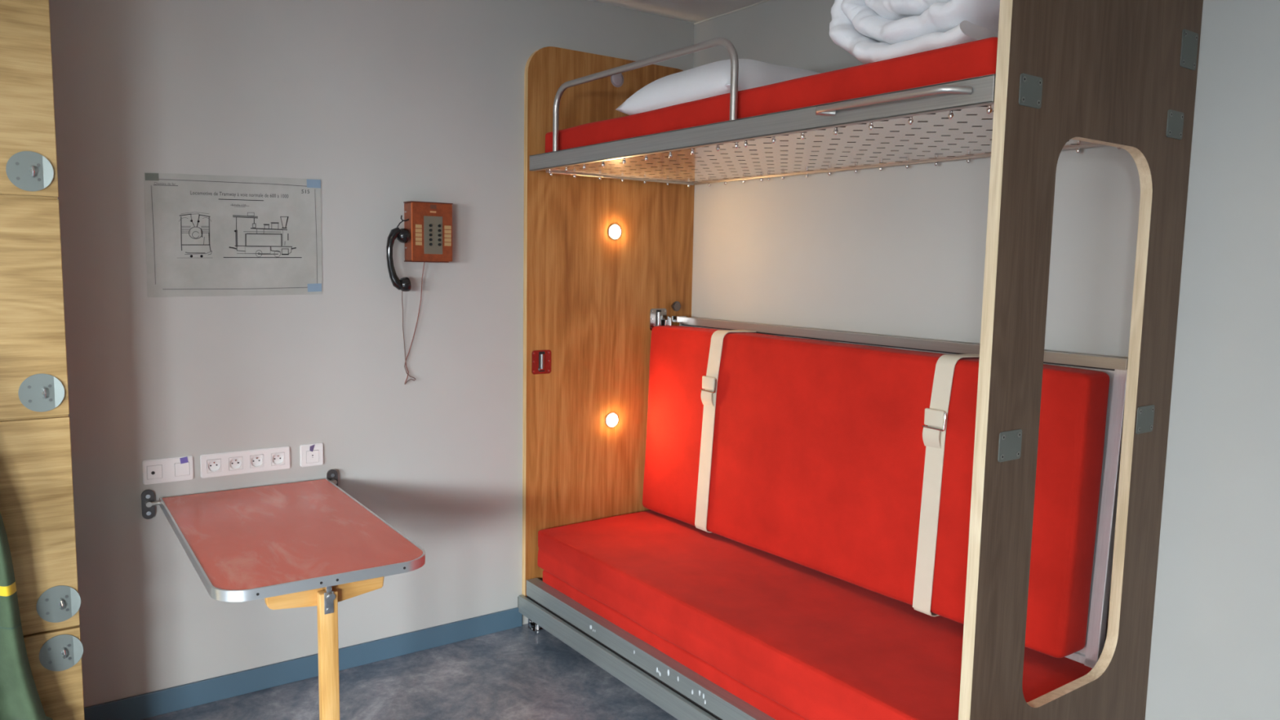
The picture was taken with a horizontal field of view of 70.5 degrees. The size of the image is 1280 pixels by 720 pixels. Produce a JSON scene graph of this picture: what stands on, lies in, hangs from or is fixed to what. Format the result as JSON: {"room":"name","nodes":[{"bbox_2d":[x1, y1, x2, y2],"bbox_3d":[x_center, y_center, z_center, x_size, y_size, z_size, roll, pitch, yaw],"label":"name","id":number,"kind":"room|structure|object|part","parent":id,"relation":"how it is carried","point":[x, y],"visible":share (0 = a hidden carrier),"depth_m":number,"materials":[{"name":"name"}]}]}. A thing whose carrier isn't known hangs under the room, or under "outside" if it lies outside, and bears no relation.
{"room":"train carriage","nodes":[
{"label":"train carriage","id":0,"kind":"room"},
{"bbox_2d":[48,0,694,707],"bbox_3d":[-2.202,-0.082,2.579,5.900,2.641,0.100,-3,7,-36],"label":"wall","id":1,"kind":"structure","parent":0,"point":[387,104],"depth_m":3.23,"materials":[{"name":"paint"}]},
{"bbox_2d":[142,455,193,484],"bbox_3d":[-1.571,0.367,3.019,0.151,0.081,0.012,-3,7,-36],"label":"socket plate","id":2,"kind":"object","parent":1,"relation":"attached to","point":[173,468],"visible":1,"depth_m":3.02,"materials":[{"name":"white plastic"}]},
{"bbox_2d":[143,173,322,297],"bbox_3d":[-1.366,-0.423,3.078,0.561,0.416,0.002,-3,7,-36],"label":"drawing","id":3,"kind":"object","parent":1,"relation":"attached to","point":[207,235],"visible":1,"depth_m":3.06,"materials":[{"name":"paper"}]},
{"bbox_2d":[200,445,290,478],"bbox_3d":[-1.374,0.354,3.160,0.295,0.082,0.011,-3,7,-36],"label":"socket plate","id":4,"kind":"object","parent":1,"relation":"attached to","point":[247,461],"visible":1,"depth_m":3.15,"materials":[{"name":"white plastic"}]},
{"bbox_2d":[84,607,522,719],"bbox_3d":[-2.507,1.213,2.445,4.926,0.084,0.012,-3,7,-36],"label":"baseboard","id":5,"kind":"structure","parent":1,"relation":"attached to","point":[159,702],"depth_m":3.31,"materials":[{"name":"blue paint"}]},
{"bbox_2d":[299,442,323,466],"bbox_3d":[-1.192,0.345,3.291,0.082,0.081,0.012,-3,7,-36],"label":"socket plate","id":6,"kind":"object","parent":1,"relation":"attached to","point":[310,455],"visible":1,"depth_m":3.29,"materials":[{"name":"white plastic"}]},
{"bbox_2d":[396,200,453,384],"bbox_3d":[-0.823,-0.250,3.442,0.212,0.691,0.082,-3,7,-36],"label":"wall telephone","id":7,"kind":"object","parent":1,"relation":"attached to","point":[428,224],"visible":1,"depth_m":3.40,"materials":[{"name":"orange paint"}]},
{"bbox_2d":[386,226,416,384],"bbox_3d":[-0.890,-0.197,3.394,0.125,0.595,0.072,-3,7,-36],"label":"telephone handset","id":8,"kind":"object","parent":7,"relation":"hanging from","point":[403,284],"visible":1,"depth_m":3.34,"materials":[{"name":"black plastic"}]},
{"bbox_3d":[-0.886,-0.083,3.440,0.027,0.358,0.075,4,7,26],"label":"cord","id":9,"kind":"part","parent":8,"relation":"part of","materials":[{"name":"brown plastic"}]},
{"bbox_3d":[-0.858,-0.141,3.455,0.081,0.471,0.026,0,6,-7],"label":"cord","id":10,"kind":"part","parent":7,"relation":"part of","materials":[{"name":"brown plastic"}]},
{"bbox_3d":[-0.778,-0.469,3.408,0.074,0.141,0.002,-3,7,-36],"label":"button plate","id":11,"kind":"part","parent":7,"relation":"part of","materials":[{"name":"brown"}]},
{"bbox_2d":[662,315,1128,668],"bbox_3d":[0.732,0.338,3.372,0.101,0.893,2.052,-3,7,-36],"label":"bed frame","id":12,"kind":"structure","parent":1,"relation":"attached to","point":[1116,368],"depth_m":2.58,"materials":[{"name":"metal"}]},
{"bbox_2d":[642,325,718,526],"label":"backrest cushion","id":13,"kind":"object","parent":12,"relation":"attached to","point":[679,354],"depth_m":3.92,"materials":[{"name":"red fabric"}]},
{"bbox_2d":[694,329,755,533],"bbox_3d":[0.352,0.297,3.758,0.212,0.841,0.109,-1,7,-21],"label":"strap","id":14,"kind":"object","parent":13,"relation":"attached to","point":[709,382],"visible":0.98,"depth_m":3.73,"materials":[{"name":"white fabric"}]},
{"bbox_2d":[706,332,943,605],"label":"backrest cushion","id":15,"kind":"object","parent":12,"relation":"attached to","point":[818,455],"depth_m":3.22,"materials":[{"name":"red fabric"}]},
{"bbox_3d":[0.780,-0.084,3.327,0.036,0.031,2.000,-3,7,-36],"label":"rail","id":16,"kind":"part","parent":12,"relation":"part of","materials":[{"name":"metal"}]},
{"bbox_2d":[930,357,979,624],"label":"backrest cushion","id":17,"kind":"object","parent":12,"relation":"attached to","point":[950,569],"depth_m":2.78,"materials":[{"name":"red fabric"}]},
{"bbox_2d":[912,354,979,617],"bbox_3d":[0.990,0.397,2.875,0.206,0.831,0.084,-1,7,-21],"label":"strap","id":18,"kind":"object","parent":17,"relation":"attached to","point":[934,434],"visible":0.98,"depth_m":2.84,"materials":[{"name":"white fabric"}]},
{"bbox_2d":[1024,364,1109,657],"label":"backrest cushion","id":19,"kind":"object","parent":12,"relation":"attached to","point":[1074,401],"depth_m":2.53,"materials":[{"name":"red fabric"}]},
{"bbox_3d":[0.714,0.767,3.405,0.033,0.022,2.043,-3,7,-36],"label":"rail","id":20,"kind":"part","parent":12,"relation":"part of","materials":[{"name":"metal"}]},
{"bbox_3d":[1.326,0.452,2.565,0.082,0.859,0.036,-3,7,-36],"label":"rail","id":21,"kind":"part","parent":12,"relation":"part of","materials":[{"name":"metal"}]},
{"bbox_2d":[140,623,677,719],"bbox_3d":[-0.798,1.518,0.749,6.100,0.100,5.000,-3,7,-36],"label":"floor","id":22,"kind":"structure","parent":0,"point":[520,673],"depth_m":3.28,"materials":[{"name":"plastic"}]},
{"bbox_2d":[0,0,84,719],"bbox_3d":[-2.992,0.006,1.632,3.296,2.639,0.523,-3,7,-36],"label":"wooden panel","id":23,"kind":"object","parent":22,"relation":"on","point":[37,504],"visible":1,"depth_m":2.36,"materials":[{"name":"brown wood"}]},
{"bbox_3d":[-1.730,-0.878,2.154,0.547,0.938,0.018,-3,7,-36],"label":"door","id":24,"kind":"part","parent":23,"relation":"part of","materials":[{"name":"brown wood"}]},
{"bbox_3d":[-1.557,-0.482,2.312,0.101,0.101,0.007,-3,7,-33],"label":"handle plate","id":25,"kind":"part","parent":23,"relation":"part of","materials":[{"name":"grey metal"}]},
{"bbox_3d":[-1.744,-0.124,2.235,0.547,0.566,0.018,-3,7,-36],"label":"door","id":26,"kind":"part","parent":23,"relation":"part of","materials":[{"name":"brown wood"}]},
{"bbox_3d":[-1.755,0.451,2.296,0.547,0.576,0.018,-3,7,-36],"label":"door","id":27,"kind":"part","parent":23,"relation":"part of","materials":[{"name":"brown wood"}]},
{"bbox_3d":[-1.567,0.086,2.373,0.101,0.101,0.007,-3,7,-33],"label":"handle plate","id":28,"kind":"part","parent":23,"relation":"part of","materials":[{"name":"grey metal"}]},
{"bbox_3d":[-1.764,0.995,2.354,0.547,0.504,0.018,-3,7,-36],"label":"door","id":29,"kind":"part","parent":23,"relation":"part of","materials":[{"name":"brown wood"}]},
{"bbox_3d":[-1.567,0.658,2.442,0.101,0.101,0.007,-3,7,-33],"label":"handle plate","id":30,"kind":"part","parent":23,"relation":"part of","materials":[{"name":"silver metal"}]},
{"bbox_3d":[-1.569,0.794,2.457,0.101,0.101,0.007,-3,7,-33],"label":"handle plate","id":31,"kind":"part","parent":23,"relation":"part of","materials":[{"name":"silver metal"}]},
{"bbox_2d":[141,469,425,719],"bbox_3d":[-1.086,0.854,2.761,0.636,0.781,1.062,-3,7,-34],"label":"table","id":32,"kind":"object","parent":22,"relation":"on","point":[307,543],"visible":1,"depth_m":2.51,"materials":[{"name":"red laminate"}]},
{"bbox_3d":[-0.816,0.943,2.382,0.046,0.694,0.033,-3,7,-34],"label":"leg","id":33,"kind":"part","parent":32,"relation":"part of","materials":[{"name":"brown wood"}]},
{"bbox_2d":[522,46,694,597],"bbox_3d":[-0.114,-0.098,3.986,0.869,2.390,0.059,-3,7,-36],"label":"end panel","id":34,"kind":"object","parent":22,"relation":"on","point":[593,301],"visible":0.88,"depth_m":3.90,"materials":[{"name":"orange wood"}]},
{"bbox_3d":[-0.411,0.009,3.783,0.092,0.100,0.003,-3,7,-36],"label":"latch plate","id":35,"kind":"part","parent":34,"relation":"part of","materials":[{"name":"red metal"}]},
{"bbox_2d":[605,412,618,427],"bbox_3d":[-0.123,0.267,4.020,0.068,0.068,0.018,-3,7,-36],"label":"reading lamp","id":36,"kind":"object","parent":34,"relation":"attached to","point":[611,420],"visible":1,"depth_m":4.01,"materials":[{"name":"white glass"}]},
{"bbox_2d":[608,223,621,239],"bbox_3d":[-0.108,-0.556,3.932,0.068,0.068,0.018,-3,7,-36],"label":"reading lamp","id":37,"kind":"object","parent":34,"relation":"attached to","point":[615,230],"visible":1,"depth_m":3.92,"materials":[{"name":"white glass"}]},
{"bbox_2d":[610,73,623,87],"bbox_3d":[-0.096,-1.198,3.864,0.068,0.068,0.018,-3,7,-36],"label":"reading lamp","id":38,"kind":"object","parent":34,"relation":"attached to","point":[617,80],"visible":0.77,"depth_m":3.86,"materials":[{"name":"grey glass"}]},
{"bbox_3d":[0.083,-0.184,4.117,0.092,0.100,0.003,-3,7,-36],"label":"latch plate","id":39,"kind":"part","parent":34,"relation":"part of","materials":[{"name":"silver metal"}]},
{"bbox_3d":[0.162,-0.247,4.150,0.046,0.046,0.030,-3,7,-36],"label":"knob","id":40,"kind":"part","parent":34,"relation":"part of","materials":[{"name":"silver metal"}]},
{"bbox_2d":[517,577,775,719],"bbox_3d":[0.458,1.116,3.250,0.873,0.212,2.148,-3,7,-36],"label":"bunk","id":41,"kind":"object","parent":22,"relation":"on","point":[679,691],"visible":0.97,"depth_m":3.21,"materials":[{"name":"grey metal"}]},
{"bbox_3d":[0.114,1.140,2.998,0.019,0.074,2.138,-3,7,-36],"label":"rail","id":42,"kind":"part","parent":41,"relation":"part of","materials":[{"name":"grey metal"}]},
{"bbox_2d":[542,569,806,719],"bbox_3d":[0.500,1.003,3.233,0.799,0.089,2.041,-3,7,-36],"label":"seat cushion","id":43,"kind":"object","parent":41,"relation":"on","point":[766,705],"visible":0.13,"depth_m":3.06,"materials":[{"name":"red fabric"}]},
{"bbox_2d":[537,510,1092,719],"bbox_3d":[0.490,0.878,3.230,0.812,0.174,2.076,-3,7,-36],"label":"seat cushion","id":44,"kind":"object","parent":43,"relation":"on","point":[818,645],"visible":0.62,"depth_m":2.93,"materials":[{"name":"red fabric"}]},
{"bbox_2d":[958,0,1203,719],"bbox_3d":[1.119,0.121,2.280,0.868,2.420,0.035,-3,7,-36],"label":"end panel","id":45,"kind":"object","parent":22,"relation":"on","point":[1119,73],"visible":1,"depth_m":2.15,"materials":[{"name":"brown laminate"}]},
{"bbox_2d":[528,37,1121,187],"bbox_3d":[0.486,-0.827,3.021,0.901,0.328,2.078,-3,7,-36],"label":"bunk","id":46,"kind":"object","parent":45,"relation":"attached to","point":[949,121],"visible":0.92,"depth_m":2.77,"materials":[{"name":"metal"}]},
{"bbox_3d":[-0.023,-0.878,3.071,0.023,0.254,1.053,-3,7,-36],"label":"guard rail","id":47,"kind":"part","parent":46,"relation":"part of","materials":[{"name":"silver metal"}]},
{"bbox_3d":[0.173,-0.691,2.811,0.030,0.060,2.078,-3,7,-36],"label":"rail","id":48,"kind":"part","parent":46,"relation":"part of","materials":[{"name":"metal"}]},
{"bbox_2d":[545,36,997,152],"bbox_3d":[0.526,-0.786,3.045,0.813,0.104,2.015,-3,7,-36],"label":"mattress","id":49,"kind":"object","parent":46,"relation":"on","point":[978,58],"visible":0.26,"depth_m":2.45,"materials":[{"name":"red fabric"}]},
{"bbox_2d":[615,58,821,115],"bbox_3d":[0.385,-0.945,3.230,0.720,0.175,0.620,-3,7,-36],"label":"pillow","id":50,"kind":"object","parent":49,"relation":"on","point":[711,79],"visible":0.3,"depth_m":2.97,"materials":[{"name":"white fabric"}]},
{"bbox_2d":[829,0,999,64],"bbox_3d":[0.892,-0.954,2.467,0.628,0.371,0.526,-3,7,-36],"label":"duvet","id":51,"kind":"object","parent":49,"relation":"on","point":[871,31],"visible":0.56,"depth_m":2.29,"materials":[{"name":"white fabric"}]},
{"bbox_3d":[0.534,-0.685,3.073,0.776,0.014,2.064,-3,7,-36],"label":"hem rod","id":52,"kind":"part","parent":46,"relation":"part of","materials":[{"name":"silver metal"}]},
{"bbox_3d":[0.589,-0.620,2.170,0.059,0.023,0.446,-3,7,-36],"label":"grab handle","id":53,"kind":"part","parent":46,"relation":"part of","materials":[{"name":"silver metal"}]},
{"bbox_3d":[0.848,0.196,2.076,0.087,0.069,0.003,-3,7,-36],"label":"fixing plate","id":54,"kind":"part","parent":45,"relation":"part of","materials":[{"name":"grey metal"}]},
{"bbox_3d":[0.858,-0.590,1.988,0.084,0.067,0.003,-3,7,-36],"label":"fixing plate","id":55,"kind":"part","parent":45,"relation":"part of","materials":[{"name":"grey metal"}]},
{"bbox_3d":[1.363,0.160,2.443,0.090,0.073,0.003,-3,7,-36],"label":"fixing plate","id":56,"kind":"part","parent":45,"relation":"part of","materials":[{"name":"grey metal"}]},
{"bbox_3d":[1.407,-0.619,2.382,0.085,0.070,0.003,-3,7,-36],"label":"fixing plate","id":57,"kind":"part","parent":45,"relation":"part of","materials":[{"name":"grey metal"}]},
{"bbox_3d":[1.447,-0.817,2.387,0.085,0.095,0.003,-3,7,-36],"label":"fixing plate","id":58,"kind":"part","parent":45,"relation":"part of","materials":[{"name":"grey metal"}]},
{"bbox_2d":[589,0,764,22],"bbox_3d":[-0.749,-1.207,0.457,6.100,0.100,5.000,-3,7,-36],"label":"ceiling","id":59,"kind":"structure","parent":0,"point":[689,11],"depth_m":3.86,"materials":[{"name":"paint"}]},
{"bbox_2d":[691,0,1279,719],"bbox_3d":[1.634,0.008,2.387,0.100,2.641,4.900,-3,7,-36],"label":"wall","id":60,"kind":"structure","parent":0,"point":[894,251],"depth_m":2.56,"materials":[{"name":"paint"}]},
{"bbox_2d":[693,0,769,24],"bbox_3d":[1.615,-1.299,2.217,0.004,0.005,4.700,-3,7,-36],"label":"trim","id":61,"kind":"structure","parent":60,"relation":"attached to","point":[765,0],"depth_m":3.90,"materials":[{"name":"beige"}]},
{"bbox_3d":[-1.773,-0.051,2.128,0.040,0.070,0.136,-3,8,-36],"label":"coat hook","id":62,"kind":"object","parent":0,"visible":0},
{"bbox_2d":[0,512,52,719],"bbox_3d":[-1.686,0.620,2.220,0.405,1.304,0.102,-3,7,-36],"label":"blanket","id":63,"kind":"object","parent":62,"relation":"hanging from","point":[20,700],"visible":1,"depth_m":2.29,"materials":[{"name":"green fabric"}]}
]}

